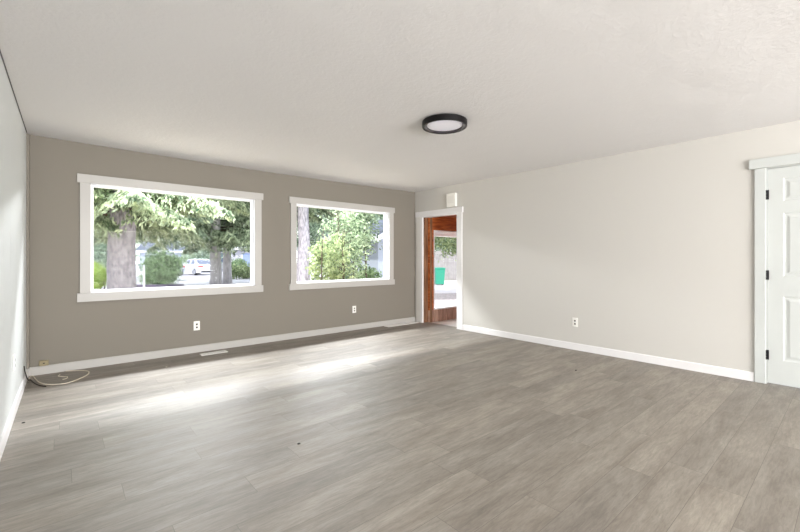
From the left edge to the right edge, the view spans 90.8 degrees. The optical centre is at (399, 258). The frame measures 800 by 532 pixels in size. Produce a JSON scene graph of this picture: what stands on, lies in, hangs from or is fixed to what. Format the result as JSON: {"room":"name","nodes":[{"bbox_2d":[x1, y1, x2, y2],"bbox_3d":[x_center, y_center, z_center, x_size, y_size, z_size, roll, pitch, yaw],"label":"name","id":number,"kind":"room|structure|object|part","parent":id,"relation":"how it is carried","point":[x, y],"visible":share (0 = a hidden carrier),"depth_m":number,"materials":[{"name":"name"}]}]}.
{"room":"empty living room","nodes":[
{"label":"empty living room","id":0,"kind":"room"},
{"bbox_2d":[0,55,26,436],"bbox_3d":[-0.321,-0.018,-0.204,0.247,2.510,10.810,0,0,-41],"label":"wall","id":1,"kind":"structure","parent":0,"point":[13,133],"depth_m":2.85,"materials":[{"name":"white paint"}]},
{"bbox_2d":[0,50,26,132],"bbox_3d":[-0.328,-1.249,-0.098,0.008,0.007,10.481,0,0,-40],"label":"trim","id":2,"kind":"structure","parent":1,"relation":"attached to","point":[0,50],"depth_m":2.86,"materials":[{"name":"grey paint"}]},
{"bbox_2d":[13,354,14,370],"bbox_3d":[-2.928,0.790,2.995,0.010,0.116,0.072,0,0,-41],"label":"wall outlet","id":3,"kind":"object","parent":1,"relation":"attached to","point":[14,354],"visible":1,"depth_m":2.98,"materials":[{"name":"white plastic"}]},
{"bbox_2d":[0,369,28,459],"bbox_3d":[-0.319,1.143,-0.103,0.014,0.087,10.661,0,0,-40],"label":"baseboard","id":4,"kind":"structure","parent":1,"relation":"attached to","point":[6,431],"depth_m":2.82,"materials":[{"name":"white paint"}]},
{"bbox_2d":[26,134,29,368],"bbox_3d":[-3.725,-0.071,3.950,0.024,2.340,0.068,0,0,-41],"label":"trim","id":5,"kind":"structure","parent":1,"relation":"attached to","point":[27,135],"depth_m":3.92,"materials":[{"name":"brown paint"}]},
{"bbox_2d":[29,134,414,366],"bbox_3d":[-1.806,0.002,5.750,5.670,2.610,0.150,0,0,-41],"label":"wall","id":6,"kind":"structure","parent":0,"point":[63,329],"depth_m":4.85,"materials":[{"name":"brown paint"}]},
{"bbox_2d":[39,360,48,365],"bbox_3d":[-3.649,1.071,4.043,0.074,0.053,0.030,0,0,-41],"label":"phone jack","id":7,"kind":"object","parent":6,"relation":"attached to","point":[43,362],"visible":1,"depth_m":4.04,"materials":[{"name":"brown plastic"}]},
{"bbox_2d":[77,173,262,301],"bbox_3d":[-2.735,-0.221,4.933,2.021,1.376,0.175,0,0,-41],"label":"window","id":8,"kind":"structure","parent":6,"relation":"in","point":[87,293],"depth_m":4.68,"materials":[{"name":"white paint"}]},
{"bbox_3d":[-3.401,-0.221,4.264,0.090,1.192,0.020,0,0,-41],"label":"casing","id":9,"kind":"part","parent":8,"relation":"part of","materials":[{"name":"grey paint"}]},
{"bbox_3d":[-2.686,0.421,4.877,2.021,0.092,0.025,0,0,-41],"label":"sill casing","id":10,"kind":"part","parent":8,"relation":"part of","materials":[{"name":"grey paint"}]},
{"bbox_3d":[-2.686,-0.863,4.877,2.021,0.092,0.025,0,0,-41],"label":"head casing","id":11,"kind":"part","parent":8,"relation":"part of","materials":[{"name":"grey paint"}]},
{"bbox_3d":[-1.974,-0.221,5.493,0.090,1.192,0.020,0,0,-41],"label":"casing","id":12,"kind":"part","parent":8,"relation":"part of","materials":[{"name":"grey paint"}]},
{"bbox_2d":[194,321,199,330],"bbox_3d":[-2.568,0.850,4.988,0.072,0.116,0.010,0,0,-41],"label":"wall outlet","id":13,"kind":"object","parent":6,"relation":"attached to","point":[196,323],"visible":1,"depth_m":4.98,"materials":[{"name":"white plastic"}]},
{"bbox_2d":[29,317,414,375],"bbox_3d":[-1.727,1.143,5.710,5.317,0.087,0.014,0,0,-41],"label":"baseboard","id":14,"kind":"structure","parent":6,"relation":"attached to","point":[61,367],"depth_m":4.96,"materials":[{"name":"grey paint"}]},
{"bbox_2d":[289,196,394,289],"bbox_3d":[-0.912,-0.221,6.504,2.015,1.376,0.175,0,0,-41],"label":"window","id":15,"kind":"structure","parent":6,"relation":"in","point":[388,212],"depth_m":6.39,"materials":[{"name":"white paint"}]},
{"bbox_3d":[-1.576,-0.221,5.836,0.090,1.192,0.020,0,0,-41],"label":"casing","id":16,"kind":"part","parent":15,"relation":"part of","materials":[{"name":"grey paint"}]},
{"bbox_3d":[-0.863,0.421,6.447,2.015,0.092,0.025,0,0,-41],"label":"sill casing","id":17,"kind":"part","parent":15,"relation":"part of","materials":[{"name":"grey paint"}]},
{"bbox_3d":[-0.863,-0.863,6.447,2.015,0.092,0.025,0,0,-41],"label":"head casing","id":18,"kind":"part","parent":15,"relation":"part of","materials":[{"name":"grey paint"}]},
{"bbox_3d":[-0.154,-0.221,7.062,0.090,1.192,0.020,0,0,-41],"label":"casing","id":19,"kind":"part","parent":15,"relation":"part of","materials":[{"name":"grey paint"}]},
{"bbox_2d":[0,321,799,531],"bbox_3d":[1.657,1.247,1.600,5.800,0.120,10.960,0,0,-41],"label":"floor","id":20,"kind":"structure","parent":0,"point":[427,426],"depth_m":2.48,"materials":[{"name":"grey laminate"}]},
{"bbox_2d":[24,366,45,386],"bbox_3d":[-3.476,1.087,3.704,0.402,0.204,0.125,0,0,31],"label":"cable","id":21,"kind":"object","parent":20,"relation":"on","point":[24,366],"visible":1,"depth_m":3.67,"materials":[{"name":"grey plastic"}]},
{"bbox_2d":[26,370,89,384],"bbox_3d":[-3.380,1.109,3.908,0.483,0.158,0.537,0,0,-41],"label":"coaxial cable","id":22,"kind":"object","parent":20,"relation":"on","point":[70,370],"visible":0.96,"depth_m":3.84,"materials":[{"name":"beige plastic"}]},
{"bbox_2d":[200,350,227,355],"bbox_3d":[-2.333,1.184,4.947,0.305,0.006,0.115,0,0,-41],"label":"floor vent","id":23,"kind":"object","parent":20,"relation":"in","point":[222,351],"visible":1,"depth_m":4.94,"materials":[{"name":"white plastic"}]},
{"bbox_2d":[385,322,418,326],"bbox_3d":[0.035,1.184,7.099,0.720,0.006,0.130,0,0,-41],"label":"floor vent","id":24,"kind":"object","parent":20,"relation":"in","point":[408,322],"visible":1,"depth_m":7.07,"materials":[{"name":"white plastic"}]},
{"bbox_2d":[0,0,799,191],"bbox_3d":[1.706,-1.240,1.543,5.800,0.026,10.810,0,0,-41],"label":"ceiling","id":25,"kind":"structure","parent":0,"point":[343,91],"depth_m":2.74,"materials":[{"name":"white paint"}]},
{"bbox_2d":[422,113,466,133],"bbox_3d":[0.404,-1.216,3.580,0.406,0.054,0.406,0,0,-41],"label":"ceiling light","id":26,"kind":"object","parent":25,"relation":"attached to","point":[446,123],"visible":1,"depth_m":3.52,"materials":[{"name":"black metal"}]},
{"bbox_2d":[427,120,461,130],"bbox_3d":[0.404,-1.205,3.580,0.316,0.010,0.316,0,0,-41],"label":"diffuser","id":27,"kind":"object","parent":26,"relation":"attached to","point":[438,125],"depth_m":3.57,"materials":[{"name":"white plastic"}]},
{"bbox_2d":[428,216,456,321],"bbox_3d":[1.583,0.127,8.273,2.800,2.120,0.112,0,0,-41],"label":"door","id":28,"kind":"structure","parent":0,"point":[441,223],"depth_m":7.44,"materials":[{"name":"orange wood"}]},
{"bbox_2d":[424,218,431,322],"bbox_3d":[0.511,0.209,7.357,0.180,1.955,0.120,0,0,-41],"label":"trim","id":29,"kind":"structure","parent":28,"relation":"attached to","point":[425,219],"depth_m":7.33,"materials":[{"name":"brown wood"}]},
{"bbox_2d":[434,230,456,309],"bbox_3d":[1.334,0.216,8.031,1.895,1.498,0.054,0,0,-41],"label":"window","id":30,"kind":"structure","parent":28,"relation":"in","point":[434,230],"depth_m":7.40,"materials":[{"name":"white plastic"}]},
{"bbox_2d":[430,319,456,326],"bbox_3d":[2.229,1.247,7.524,2.800,0.120,2.090,0,0,-41],"label":"floor","id":31,"kind":"structure","parent":0,"point":[452,322],"depth_m":7.32,"materials":[{"name":"white paint"}]},
{"bbox_2d":[415,120,799,371],"bbox_3d":[3.809,0.012,3.454,0.120,2.590,10.660,0,0,-41],"label":"wall","id":32,"kind":"structure","parent":0,"point":[651,250],"depth_m":4.66,"materials":[{"name":"grey paint"}]},
{"bbox_2d":[415,206,462,329],"bbox_3d":[0.717,0.162,7.023,0.146,2.050,1.145,0,0,-41],"label":"trim","id":33,"kind":"structure","parent":32,"relation":"attached to","point":[419,216],"depth_m":7.28,"materials":[{"name":"white paint"}]},
{"bbox_3d":[0.347,0.209,7.364,0.020,1.955,0.105,0,0,-41],"label":"casing","id":34,"kind":"part","parent":33,"relation":"part of","materials":[{"name":"white paint"}]},
{"bbox_3d":[0.671,-0.816,6.984,0.026,0.095,1.145,0,0,-41],"label":"head casing","id":35,"kind":"part","parent":33,"relation":"part of","materials":[{"name":"white paint"}]},
{"bbox_3d":[1.001,0.209,6.605,0.020,1.955,0.100,0,0,-41],"label":"casing","id":36,"kind":"part","parent":33,"relation":"part of","materials":[{"name":"white paint"}]},
{"bbox_2d":[446,193,456,207],"bbox_3d":[0.880,-0.993,6.717,0.058,0.230,0.200,0,0,-41],"label":"door chime","id":37,"kind":"object","parent":32,"relation":"attached to","point":[451,199],"visible":1,"depth_m":6.68,"materials":[{"name":"white plastic"}]},
{"bbox_2d":[572,317,577,326],"bbox_3d":[2.277,0.829,5.132,0.010,0.116,0.072,0,0,-41],"label":"wall outlet","id":38,"kind":"object","parent":32,"relation":"attached to","point":[574,320],"visible":1,"depth_m":5.13,"materials":[{"name":"white plastic"}]},
{"bbox_2d":[462,325,753,381],"bbox_3d":[2.229,1.143,5.184,0.014,0.087,3.635,0,0,-41],"label":"baseboard","id":39,"kind":"structure","parent":32,"relation":"attached to","point":[721,371],"depth_m":4.65,"materials":[{"name":"white paint"}]},
{"bbox_2d":[749,153,799,383],"bbox_3d":[3.765,0.117,3.485,0.146,2.139,1.015,0,0,-41],"label":"trim","id":40,"kind":"structure","parent":32,"relation":"attached to","point":[760,166],"depth_m":3.76,"materials":[{"name":"grey paint"}]},
{"bbox_3d":[3.442,0.165,3.772,0.020,2.045,0.079,0,0,-41],"label":"casing","id":41,"kind":"part","parent":40,"relation":"part of","materials":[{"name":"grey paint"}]},
{"bbox_3d":[3.720,-0.906,3.446,0.026,0.092,1.015,0,0,-41],"label":"head casing","id":42,"kind":"part","parent":40,"relation":"part of","materials":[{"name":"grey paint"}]},
{"bbox_2d":[766,165,799,387],"bbox_3d":[3.716,0.165,3.450,0.103,2.021,0.777,0,0,-41],"label":"door","id":43,"kind":"structure","parent":32,"relation":"in","point":[783,184],"depth_m":3.66,"materials":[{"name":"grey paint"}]},
{"bbox_3d":[2.152,-0.978,7.920,3.200,0.070,3.190,0,0,-41],"label":"roof porch","id":44,"kind":"structure","parent":0,"visible":0},
{"bbox_2d":[435,232,456,237],"bbox_3d":[1.096,-0.723,9.161,3.180,0.440,0.150,0,0,-41],"label":"trim","id":45,"kind":"structure","parent":44,"relation":"attached to","point":[437,234],"depth_m":9.03,"materials":[{"name":"white"}]},
{"label":"outside","id":46,"kind":"structure","parent":0,"visible":0},
{"bbox_3d":[14.691,1.537,28.908,180.000,0.100,13.380,0,0,-41],"label":"ground","id":47,"kind":"structure","parent":46,"visible":0},
{"bbox_2d":[94,188,249,288],"label":"conifer tree","id":48,"kind":"object","parent":47,"relation":"on","point":[120,216],"visible":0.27,"depth_m":8.75,"materials":[{"name":"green plant"}]},
{"bbox_2d":[138,213,218,244],"label":"conifer tree","id":49,"kind":"object","parent":47,"relation":"on","point":[201,234],"visible":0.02,"depth_m":14.97,"materials":[{"name":"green plant"}]},
{"bbox_2d":[227,201,337,224],"label":"conifer tree","id":50,"kind":"object","parent":47,"relation":"on","point":[312,217],"visible":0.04,"depth_m":13.58,"materials":[{"name":"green plant"}]},
{"bbox_2d":[297,206,309,280],"label":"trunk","id":51,"kind":"object","parent":47,"relation":"on","point":[303,212],"visible":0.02,"depth_m":10.88,"materials":[{"name":"grey plant"}]},
{"bbox_2d":[305,229,357,280],"bbox_3d":[-1.458,0.437,8.155,1.264,2.102,1.114,0,0,-41],"label":"sapling","id":52,"kind":"object","parent":47,"relation":"on","point":[330,271],"visible":0.87,"depth_m":8.06,"materials":[{"name":"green plant"}]},
{"bbox_2d":[317,210,374,278],"bbox_3d":[-1.433,0.004,10.409,1.556,2.968,1.494,0,0,-3],"label":"sapling","id":53,"kind":"object","parent":47,"relation":"on","point":[353,223],"visible":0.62,"depth_m":10.25,"materials":[{"name":"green plant"}]},
{"bbox_2d":[321,220,383,277],"bbox_3d":[-1.312,-0.168,19.017,3.150,3.310,4.400,0,0,-43],"label":"house","id":54,"kind":"structure","parent":47,"relation":"on","point":[376,259],"depth_m":17.21,"materials":[{"name":"grey"}]},
{"bbox_2d":[324,209,383,278],"bbox_3d":[-1.501,-0.600,12.538,2.045,4.177,2.141,0,0,-41],"label":"sapling","id":55,"kind":"object","parent":47,"relation":"on","point":[365,215],"visible":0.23,"depth_m":12.35,"materials":[{"name":"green plant"}]},
{"bbox_2d":[354,266,382,278],"bbox_3d":[-1.103,0.858,12.902,1.134,1.270,1.199,0,0,30],"label":"evergreen shrub","id":56,"kind":"object","parent":47,"relation":"on","point":[372,272],"visible":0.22,"depth_m":12.70,"materials":[{"name":"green plant"}]},
{"bbox_2d":[435,280,456,307],"bbox_3d":[8.595,1.484,19.286,21.800,0.006,18.000,0,0,-41],"label":"patio","id":57,"kind":"structure","parent":47,"relation":"on","point":[450,286],"depth_m":18.25,"materials":[{"name":"grey concrete"}]},
{"bbox_2d":[435,267,445,284],"bbox_3d":[2.182,0.995,22.018,0.580,0.985,0.737,0,0,-7],"label":"wheelie bin","id":58,"kind":"object","parent":57,"relation":"on","point":[439,271],"visible":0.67,"depth_m":21.71,"materials":[{"name":"teal plastic"}]},
{"bbox_2d":[435,293,456,299],"bbox_3d":[1.794,1.471,15.400,8.000,0.020,2.400,0,0,-6],"label":"gravel strip","id":59,"kind":"object","parent":57,"relation":"on","point":[438,296],"visible":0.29,"depth_m":15.16,"materials":[{"name":"grey gravel"}]},
{"bbox_2d":[435,237,456,262],"bbox_3d":[2.417,-0.666,15.600,2.892,4.307,3.214,0,0,-19],"label":"sapling","id":60,"kind":"object","parent":59,"relation":"on","point":[448,245],"visible":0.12,"depth_m":15.60,"materials":[{"name":"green plant"}]},
{"bbox_2d":[435,250,456,279],"bbox_3d":[3.488,0.437,27.080,6.806,2.100,0.160,0,0,0],"label":"fence","id":61,"kind":"object","parent":47,"relation":"on","point":[450,274],"visible":0.11,"depth_m":27.00,"materials":[{"name":"grey wood"}]},
{"bbox_3d":[2.147,0.472,27.030,1.341,1.970,0.060,0,0,0],"label":"board panel","id":62,"kind":"part","parent":61,"relation":"part of","materials":[{"name":"grey wood"}]},
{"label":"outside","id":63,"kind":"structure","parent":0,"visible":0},
{"bbox_2d":[96,262,456,289],"bbox_3d":[-7.489,1.537,85.289,220.000,0.099,101.000,0,0,-41],"label":"street","id":64,"kind":"structure","parent":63,"point":[189,279],"depth_m":27.93,"materials":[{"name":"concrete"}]},
{"bbox_2d":[94,262,106,289],"bbox_3d":[-13.043,0.741,17.024,1.063,1.505,1.118,0,0,-41],"label":"shrub","id":65,"kind":"object","parent":64,"relation":"on","point":[100,278],"visible":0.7,"depth_m":16.91,"materials":[{"name":"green plant"}]},
{"bbox_2d":[94,242,140,269],"bbox_3d":[-20.036,-0.158,25.948,4.711,3.442,3.964,0,0,-41],"label":"evergreen shrub","id":66,"kind":"object","parent":64,"relation":"on","point":[99,256],"visible":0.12,"depth_m":25.30,"materials":[{"name":"green plant"}]},
{"bbox_2d":[143,265,144,287],"bbox_3d":[-12.717,0.892,19.599,0.099,1.190,0.099,0,0,-41],"label":"marker post","id":67,"kind":"object","parent":64,"relation":"on","point":[143,265],"visible":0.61,"depth_m":19.56,"materials":[{"name":"white"}]},
{"bbox_2d":[136,267,183,283],"bbox_3d":[-13.833,1.000,22.491,2.536,1.050,2.067,0,0,-41],"label":"hedge","id":68,"kind":"object","parent":64,"relation":"on","point":[150,277],"visible":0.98,"depth_m":22.30,"materials":[{"name":"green plant"}]},
{"bbox_2d":[136,241,184,267],"bbox_3d":[-35.305,-0.643,65.731,13.000,4.260,8.950,0,0,-20],"label":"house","id":69,"kind":"structure","parent":64,"relation":"on","point":[141,249],"depth_m":61.13,"materials":[{"name":"grey"}]},
{"bbox_2d":[137,284,183,286],"bbox_3d":[-13.052,1.422,20.599,3.400,0.130,0.161,0,0,-3],"label":"edging","id":70,"kind":"object","parent":64,"relation":"on","point":[138,285],"visible":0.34,"depth_m":20.58,"materials":[{"name":"grey concrete"}]},
{"bbox_2d":[138,248,188,278],"bbox_3d":[-15.586,0.332,25.948,2.855,2.333,3.011,0,0,-41],"label":"evergreen shrub","id":71,"kind":"object","parent":64,"relation":"on","point":[151,262],"visible":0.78,"depth_m":25.50,"materials":[{"name":"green plant"}]},
{"bbox_2d":[141,265,185,275],"bbox_3d":[-20.581,0.767,34.212,4.695,1.450,2.040,0,0,38],"label":"sedan","id":72,"kind":"object","parent":64,"relation":"on","point":[184,266],"visible":0.05,"depth_m":33.43,"materials":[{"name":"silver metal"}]},
{"bbox_2d":[182,259,209,274],"bbox_3d":[-18.564,0.767,36.124,4.695,1.450,2.040,0,0,38],"label":"sedan","id":73,"kind":"object","parent":64,"relation":"on","point":[195,266],"visible":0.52,"depth_m":34.78,"materials":[{"name":"white paint"}]},
{"bbox_2d":[145,201,249,284],"label":"conifer tree","id":74,"kind":"object","parent":64,"relation":"on","point":[220,235],"visible":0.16,"depth_m":19.21,"materials":[{"name":"green plant"}]},
{"bbox_2d":[178,249,222,267],"bbox_3d":[-21.213,-0.144,42.433,5.314,3.381,3.772,0,0,-32],"label":"evergreen shrub","id":75,"kind":"object","parent":64,"relation":"on","point":[199,255],"visible":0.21,"depth_m":41.41,"materials":[{"name":"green plant"}]},
{"bbox_2d":[182,218,249,283],"label":"conifer tree","id":76,"kind":"object","parent":64,"relation":"on","point":[227,270],"visible":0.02,"depth_m":22.25,"materials":[{"name":"green plant"}]},
{"bbox_2d":[231,257,247,268],"bbox_3d":[-14.972,0.668,36.035,2.250,1.759,2.041,0,0,-41],"label":"flowering shrub","id":77,"kind":"object","parent":64,"relation":"on","point":[237,260],"visible":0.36,"depth_m":35.88,"materials":[{"name":"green plant"}]},
{"bbox_2d":[231,260,249,278],"bbox_3d":[-11.545,0.756,28.954,3.410,1.527,2.401,0,0,-41],"label":"flowering shrub","id":78,"kind":"object","parent":64,"relation":"on","point":[244,273],"visible":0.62,"depth_m":28.47,"materials":[{"name":"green plant"}]},
{"bbox_2d":[205,246,297,270],"bbox_3d":[-18.349,-0.593,49.365,11.000,4.160,7.950,0,0,-14],"label":"house","id":79,"kind":"structure","parent":64,"relation":"on","point":[246,256],"depth_m":45.72,"materials":[{"name":"grey"}]},
{"bbox_3d":[-17.670,0.427,45.898,1.200,2.080,0.015,0,0,-14],"label":"door","id":80,"kind":"part","parent":79,"relation":"part of","materials":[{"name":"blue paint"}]},
{"bbox_2d":[297,211,330,267],"bbox_3d":[-10.756,-5.444,62.093,12.564,13.873,11.203,0,0,-11],"label":"deciduous tree","id":81,"kind":"object","parent":64,"relation":"on","point":[319,211],"visible":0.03,"depth_m":60.80,"materials":[{"name":"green plant"}]},
{"bbox_2d":[297,209,334,265],"bbox_3d":[-4.952,-0.962,20.887,3.968,4.902,3.718,0,0,-41],"label":"sapling","id":82,"kind":"object","parent":64,"relation":"on","point":[324,221],"visible":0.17,"depth_m":20.47,"materials":[{"name":"leaves"},{"name":"brown bark"}]},
{"bbox_2d":[316,211,383,233],"bbox_3d":[-4.553,-4.563,44.249,10.210,12.102,9.854,0,0,-41],"label":"deciduous tree","id":83,"kind":"object","parent":64,"relation":"on","point":[381,216],"visible":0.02,"depth_m":43.01,"materials":[{"name":"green plant"}]},
{"bbox_2d":[435,236,456,272],"bbox_3d":[4.792,-4.662,41.811,9.126,12.306,9.071,0,0,6],"label":"deciduous tree","id":84,"kind":"object","parent":64,"relation":"on","point":[439,249],"visible":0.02,"depth_m":40.15,"materials":[{"name":"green plant"}]}
]}

